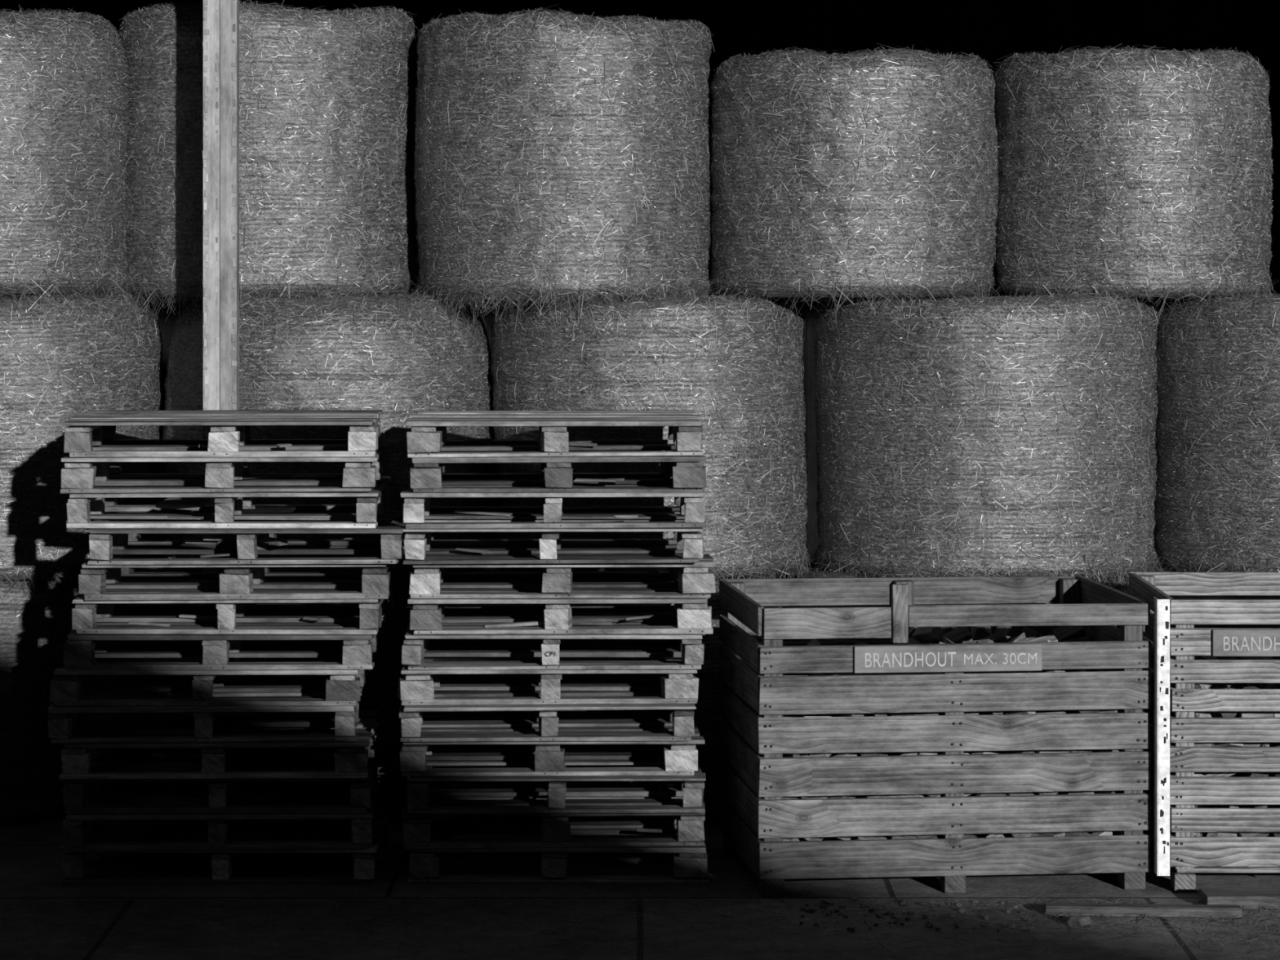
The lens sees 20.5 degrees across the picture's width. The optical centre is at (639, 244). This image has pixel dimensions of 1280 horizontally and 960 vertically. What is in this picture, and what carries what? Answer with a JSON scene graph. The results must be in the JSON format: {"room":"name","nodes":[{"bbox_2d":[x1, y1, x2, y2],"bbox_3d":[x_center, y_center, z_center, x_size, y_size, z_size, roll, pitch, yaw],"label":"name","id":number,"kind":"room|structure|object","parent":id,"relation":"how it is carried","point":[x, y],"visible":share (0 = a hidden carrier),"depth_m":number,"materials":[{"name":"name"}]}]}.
{"room":"farm building","nodes":[
{"label":"farm building","id":0,"kind":"room"},
{"bbox_2d":[0,604,1279,959],"bbox_3d":[0.000,2.580,6.500,80.000,0.001,75.000,0,0,0],"label":"ground","id":1,"kind":"structure","parent":0,"point":[31,855],"depth_m":13.56,"materials":[{"name":"concrete"}]},
{"bbox_2d":[0,577,119,826],"bbox_3d":[-3.179,2.081,16.344,1.582,1.284,1.576,0,0,21],"label":"hay bale","id":2,"kind":"object","parent":1,"relation":"on","point":[34,633],"visible":0.34,"depth_m":15.77,"materials":[{"name":"plant"}]},
{"bbox_2d":[0,287,164,601],"bbox_3d":[-2.979,0.917,16.323,1.604,1.482,1.584,0,0,41],"label":"hay bale","id":3,"kind":"object","parent":2,"relation":"on","point":[67,364],"visible":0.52,"depth_m":15.71,"materials":[{"name":"plant"}]},
{"bbox_2d":[0,4,144,318],"bbox_3d":[-3.030,-0.337,16.261,1.480,1.500,1.444,0,0,17],"label":"hay bale","id":4,"kind":"object","parent":3,"relation":"on","point":[64,77],"visible":0.92,"depth_m":15.78,"materials":[{"name":"plant"}]},
{"bbox_2d":[202,0,239,820],"bbox_3d":[-1.828,0.280,15.459,0.151,4.600,0.111,0,0,0],"label":"timber post","id":5,"kind":"object","parent":1,"relation":"on","point":[220,152],"visible":0.63,"depth_m":15.41,"materials":[{"name":"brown wood"}]},
{"bbox_2d":[61,809,388,884],"bbox_3d":[-1.707,2.508,14.792,1.283,0.149,1.017,0,0,0],"label":"wooden pallet","id":6,"kind":"object","parent":1,"relation":"on","point":[364,860],"visible":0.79,"depth_m":14.52,"materials":[{"name":"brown wood"}]},
{"bbox_2d":[61,778,380,851],"bbox_3d":[-1.723,2.365,14.762,1.270,0.148,1.026,0,0,-2],"label":"wooden pallet","id":7,"kind":"object","parent":6,"relation":"on","point":[75,827],"visible":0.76,"depth_m":14.30,"materials":[{"name":"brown wood"}]},
{"bbox_2d":[62,743,385,813],"bbox_3d":[-1.713,2.221,14.779,1.255,0.147,1.010,0,0,-1],"label":"wooden pallet","id":8,"kind":"object","parent":7,"relation":"on","point":[75,792],"visible":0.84,"depth_m":14.37,"materials":[{"name":"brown wood"}]},
{"bbox_2d":[58,710,379,779],"bbox_3d":[-1.726,2.077,14.758,1.267,0.147,1.022,0,0,-2],"label":"wooden pallet","id":9,"kind":"object","parent":8,"relation":"on","point":[351,759],"visible":0.8,"depth_m":14.30,"materials":[{"name":"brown wood"}]},
{"bbox_2d":[47,678,361,743],"bbox_3d":[-1.793,1.934,14.766,1.264,0.150,1.017,0,0,-4],"label":"wooden pallet","id":10,"kind":"object","parent":9,"relation":"on","point":[61,721],"visible":0.73,"depth_m":14.37,"materials":[{"name":"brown wood"}]},
{"bbox_2d":[49,644,369,706],"bbox_3d":[-1.769,1.790,14.798,1.261,0.148,1.018,0,0,-2],"label":"wooden pallet","id":11,"kind":"object","parent":10,"relation":"on","point":[342,686],"visible":0.7,"depth_m":14.32,"materials":[{"name":"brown wood"}]},
{"bbox_2d":[63,610,383,671],"bbox_3d":[-1.714,1.646,14.803,1.263,0.147,1.019,0,0,-1],"label":"wooden pallet","id":12,"kind":"object","parent":11,"relation":"on","point":[80,651],"visible":0.66,"depth_m":14.38,"materials":[{"name":"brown wood"}]},
{"bbox_2d":[71,577,395,634],"bbox_3d":[-1.682,1.502,14.820,1.258,0.149,1.023,0,0,-1],"label":"wooden pallet","id":13,"kind":"object","parent":12,"relation":"on","point":[86,614],"visible":0.62,"depth_m":14.65,"materials":[{"name":"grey wood"}]},
{"bbox_2d":[78,545,398,600],"bbox_3d":[-1.653,1.360,14.791,1.257,0.148,1.022,0,0,-1],"label":"wooden pallet","id":14,"kind":"object","parent":13,"relation":"on","point":[237,581],"visible":0.78,"depth_m":14.31,"materials":[{"name":"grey wood"}]},
{"bbox_2d":[87,511,405,564],"bbox_3d":[-1.589,1.215,14.755,1.283,0.148,1.015,0,0,-1],"label":"wooden pallet","id":15,"kind":"object","parent":14,"relation":"on","point":[104,543],"visible":0.8,"depth_m":14.31,"materials":[{"name":"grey wood"}]},
{"bbox_2d":[66,475,391,528],"bbox_3d":[-1.694,1.073,14.789,1.261,0.148,1.023,0,0,-1],"label":"wooden pallet","id":16,"kind":"object","parent":15,"relation":"on","point":[228,507],"visible":0.89,"depth_m":14.35,"materials":[{"name":"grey wood"}]},
{"bbox_2d":[60,444,382,493],"bbox_3d":[-1.714,0.927,14.764,1.278,0.148,1.023,0,0,-2],"label":"wooden pallet","id":17,"kind":"object","parent":16,"relation":"on","point":[360,473],"visible":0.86,"depth_m":14.28,"materials":[{"name":"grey wood"}]},
{"bbox_2d":[62,409,382,457],"bbox_3d":[-1.722,0.784,14.789,1.273,0.148,1.010,0,0,-3],"label":"wooden pallet","id":18,"kind":"object","parent":17,"relation":"on","point":[230,431],"visible":1,"depth_m":14.45,"materials":[{"name":"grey wood"}]},
{"bbox_2d":[407,814,711,883],"bbox_3d":[-0.331,2.509,14.825,1.252,0.147,1.029,0,0,0],"label":"wooden pallet","id":19,"kind":"object","parent":1,"relation":"on","point":[690,863],"visible":0.59,"depth_m":14.37,"materials":[{"name":"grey wood"}]},
{"bbox_2d":[400,776,705,848],"bbox_3d":[-0.367,2.364,14.825,1.247,0.148,1.020,0,0,-3],"label":"wooden pallet","id":20,"kind":"object","parent":19,"relation":"on","point":[555,828],"visible":0.66,"depth_m":14.38,"materials":[{"name":"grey wood"}]},
{"bbox_2d":[406,744,706,813],"bbox_3d":[-0.350,2.221,14.783,1.223,0.148,1.023,0,0,-1],"label":"wooden pallet","id":21,"kind":"object","parent":20,"relation":"on","point":[420,788],"visible":0.66,"depth_m":14.34,"materials":[{"name":"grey wood"}]},
{"bbox_2d":[400,711,704,776],"bbox_3d":[-0.372,2.076,14.827,1.242,0.148,1.024,0,0,-2],"label":"wooden pallet","id":22,"kind":"object","parent":21,"relation":"on","point":[680,757],"visible":0.65,"depth_m":14.42,"materials":[{"name":"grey wood"}]},
{"bbox_2d":[399,677,696,742],"bbox_3d":[-0.399,1.933,14.784,1.206,0.147,1.021,0,0,-3],"label":"wooden pallet","id":23,"kind":"object","parent":22,"relation":"on","point":[680,716],"visible":0.7,"depth_m":14.34,"materials":[{"name":"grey wood"}]},
{"bbox_2d":[397,644,698,705],"bbox_3d":[-0.392,1.790,14.840,1.228,0.150,1.034,0,0,-2],"label":"wooden pallet","id":24,"kind":"object","parent":23,"relation":"on","point":[416,687],"visible":0.66,"depth_m":14.38,"materials":[{"name":"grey wood"}]},
{"bbox_2d":[401,611,705,670],"bbox_3d":[-0.358,1.646,14.824,1.240,0.149,1.022,0,0,-1],"label":"wooden pallet","id":25,"kind":"object","parent":24,"relation":"on","point":[415,647],"visible":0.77,"depth_m":14.40,"materials":[{"name":"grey wood"}]},
{"bbox_2d":[407,577,713,634],"bbox_3d":[-0.327,1.502,14.811,1.249,0.148,1.016,0,0,-1],"label":"wooden pallet","id":26,"kind":"object","parent":25,"relation":"on","point":[427,615],"visible":0.65,"depth_m":14.34,"materials":[{"name":"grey wood"}]},
{"bbox_2d":[408,544,715,598],"bbox_3d":[-0.334,1.359,14.833,1.249,0.148,1.012,0,0,-2],"label":"wooden pallet","id":27,"kind":"object","parent":26,"relation":"on","point":[693,580],"visible":0.79,"depth_m":14.44,"materials":[{"name":"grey wood"}]},
{"bbox_2d":[402,511,703,564],"bbox_3d":[-0.360,1.215,14.773,1.225,0.147,1.012,0,0,-1],"label":"wooden pallet","id":28,"kind":"object","parent":27,"relation":"on","point":[689,541],"visible":0.76,"depth_m":14.70,"materials":[{"name":"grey wood"}]},
{"bbox_2d":[400,476,706,528],"bbox_3d":[-0.359,1.071,14.784,1.249,0.146,1.019,0,0,-1],"label":"wooden pallet","id":29,"kind":"object","parent":28,"relation":"on","point":[417,507],"visible":0.79,"depth_m":14.30,"materials":[{"name":"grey wood"}]},
{"bbox_2d":[409,444,706,492],"bbox_3d":[-0.351,0.928,14.792,1.211,0.148,1.016,0,0,-2],"label":"wooden pallet","id":30,"kind":"object","parent":29,"relation":"on","point":[686,473],"visible":0.78,"depth_m":14.30,"materials":[{"name":"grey wood"}]},
{"bbox_2d":[405,410,703,457],"bbox_3d":[-0.357,0.784,14.795,1.217,0.148,1.025,0,0,-2],"label":"wooden pallet","id":31,"kind":"object","parent":30,"relation":"on","point":[428,434],"visible":1,"depth_m":14.36,"materials":[{"name":"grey wood"}]},
{"bbox_2d":[448,567,778,824],"bbox_3d":[-0.129,2.080,16.347,1.614,1.268,1.540,0,0,0],"label":"hay bale","id":32,"kind":"object","parent":1,"relation":"on","point":[707,716],"visible":0.09,"depth_m":15.74,"materials":[{"name":"plant"}]},
{"bbox_2d":[488,289,817,610],"bbox_3d":[0.035,0.934,16.324,1.529,1.476,1.505,0,0,-44],"label":"hay bale","id":33,"kind":"object","parent":32,"relation":"on","point":[731,362],"visible":0.72,"depth_m":15.76,"materials":[{"name":"plant"}]},
{"bbox_2d":[406,4,716,333],"bbox_3d":[-0.364,-0.308,16.340,1.441,1.528,1.439,0,0,40],"label":"hay bale","id":34,"kind":"object","parent":33,"relation":"on","point":[558,157],"visible":0.98,"depth_m":15.76,"materials":[{"name":"plant"}]},
{"bbox_2d":[0,893,1279,959],"bbox_3d":[0.290,2.563,13.041,6.690,0.032,1.895,0,0,0],"label":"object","id":35,"kind":"structure","parent":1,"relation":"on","point":[620,898],"depth_m":13.53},
{"bbox_2d":[781,897,1031,932],"bbox_3d":[1.022,2.573,13.622,0.938,0.020,0.660,0,0,0],"label":"rubble","id":36,"kind":"object","parent":1,"relation":"on","point":[901,903],"visible":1,"depth_m":13.63,"materials":[{"name":"stone"}]},
{"bbox_2d":[719,575,1151,897],"bbox_3d":[1.192,1.964,14.671,1.588,1.233,1.226,0,0,-6],"label":"crate","id":37,"kind":"object","parent":1,"relation":"on","point":[917,787],"visible":1,"depth_m":14.11,"materials":[{"name":"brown wood"}]},
{"bbox_2d":[782,561,1112,755],"bbox_3d":[1.427,2.105,16.344,1.545,1.310,1.575,0,0,-43],"label":"hay bale","id":38,"kind":"object","parent":1,"relation":"on","point":[818,573],"visible":0.02,"depth_m":15.91,"materials":[{"name":"plant"}]},
{"bbox_2d":[808,291,1167,604],"bbox_3d":[1.587,0.923,16.268,1.662,1.475,1.616,0,0,3],"label":"hay bale","id":39,"kind":"object","parent":38,"relation":"on","point":[997,435],"visible":0.98,"depth_m":15.63,"materials":[{"name":"plant"}]},
{"bbox_2d":[708,43,999,327],"bbox_3d":[0.981,-0.261,16.319,1.373,1.282,1.361,0,0,-35],"label":"hay bale","id":40,"kind":"object","parent":39,"relation":"on","point":[872,174],"visible":0.97,"depth_m":15.78,"materials":[{"name":"plant"}]},
{"bbox_2d":[989,43,1278,327],"bbox_3d":[2.273,-0.261,16.405,1.337,1.312,1.327,0,0,31],"label":"hay bale","id":41,"kind":"object","parent":39,"relation":"on","point":[1140,172],"visible":0.9,"depth_m":15.87,"materials":[{"name":"plant"}]},
{"bbox_2d":[1066,914,1092,928],"bbox_3d":[1.662,2.561,13.399,0.073,0.044,0.070,0,0,44],"label":"chunk","id":42,"kind":"object","parent":1,"relation":"on","point":[1078,921],"visible":1,"depth_m":13.38,"materials":[{"name":"grey stone"}]},
{"bbox_2d":[1044,902,1242,918],"bbox_3d":[1.933,2.559,13.621,0.752,0.042,0.072,0,0,3],"label":"timber offcut","id":43,"kind":"object","parent":1,"relation":"on","point":[1224,911],"visible":1,"depth_m":13.59,"materials":[{"name":"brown wood"}]},
{"bbox_2d":[1115,564,1279,628],"bbox_3d":[2.955,2.109,16.348,1.580,1.318,1.560,0,0,29],"label":"hay bale","id":44,"kind":"object","parent":1,"relation":"on","point":[1175,597],"visible":0.03,"depth_m":15.73,"materials":[{"name":"plant"}]},
{"bbox_2d":[1149,291,1279,572],"bbox_3d":[3.135,0.911,16.329,1.617,1.458,1.611,0,0,40],"label":"hay bale","id":45,"kind":"object","parent":44,"relation":"on","point":[1216,504],"visible":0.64,"depth_m":15.83,"materials":[{"name":"plant"}]},
{"bbox_2d":[1128,572,1279,892],"bbox_3d":[2.877,1.995,14.688,1.639,1.170,1.226,0,0,0],"label":"crate","id":46,"kind":"object","parent":1,"relation":"on","point":[1214,713],"visible":0.96,"depth_m":14.10,"materials":[{"name":"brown wood"}]},
{"bbox_2d":[1199,888,1279,909],"bbox_3d":[2.699,2.554,13.850,1.002,0.051,0.182,0,0,-1],"label":"wooden plank","id":47,"kind":"object","parent":1,"relation":"on","point":[1255,898],"visible":0.76,"depth_m":13.75,"materials":[{"name":"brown wood"}]},
{"bbox_3d":[-1.654,2.088,16.322,1.582,1.280,1.585,0,0,-41],"label":"hay bale","id":48,"kind":"object","parent":1,"relation":"on","visible":0},
{"bbox_2d":[160,288,493,611],"bbox_3d":[-1.434,0.914,16.362,1.575,1.442,1.560,0,0,37],"label":"hay bale","id":49,"kind":"object","parent":48,"relation":"on","point":[396,356],"visible":0.53,"depth_m":15.73,"materials":[{"name":"plant"}]},
{"bbox_2d":[118,0,421,323],"bbox_3d":[-1.759,-0.352,16.583,1.516,1.538,1.433,0,0,24],"label":"hay bale","id":50,"kind":"object","parent":49,"relation":"on","point":[327,102],"visible":0.81,"depth_m":16.01,"materials":[{"name":"plant"}]},
{"bbox_2d":[0,0,1279,589],"bbox_3d":[0.000,-0.295,26.000,18.010,5.750,0.062,0,0,0],"label":"wall","id":51,"kind":"structure","parent":0,"point":[992,30],"depth_m":25.97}
]}

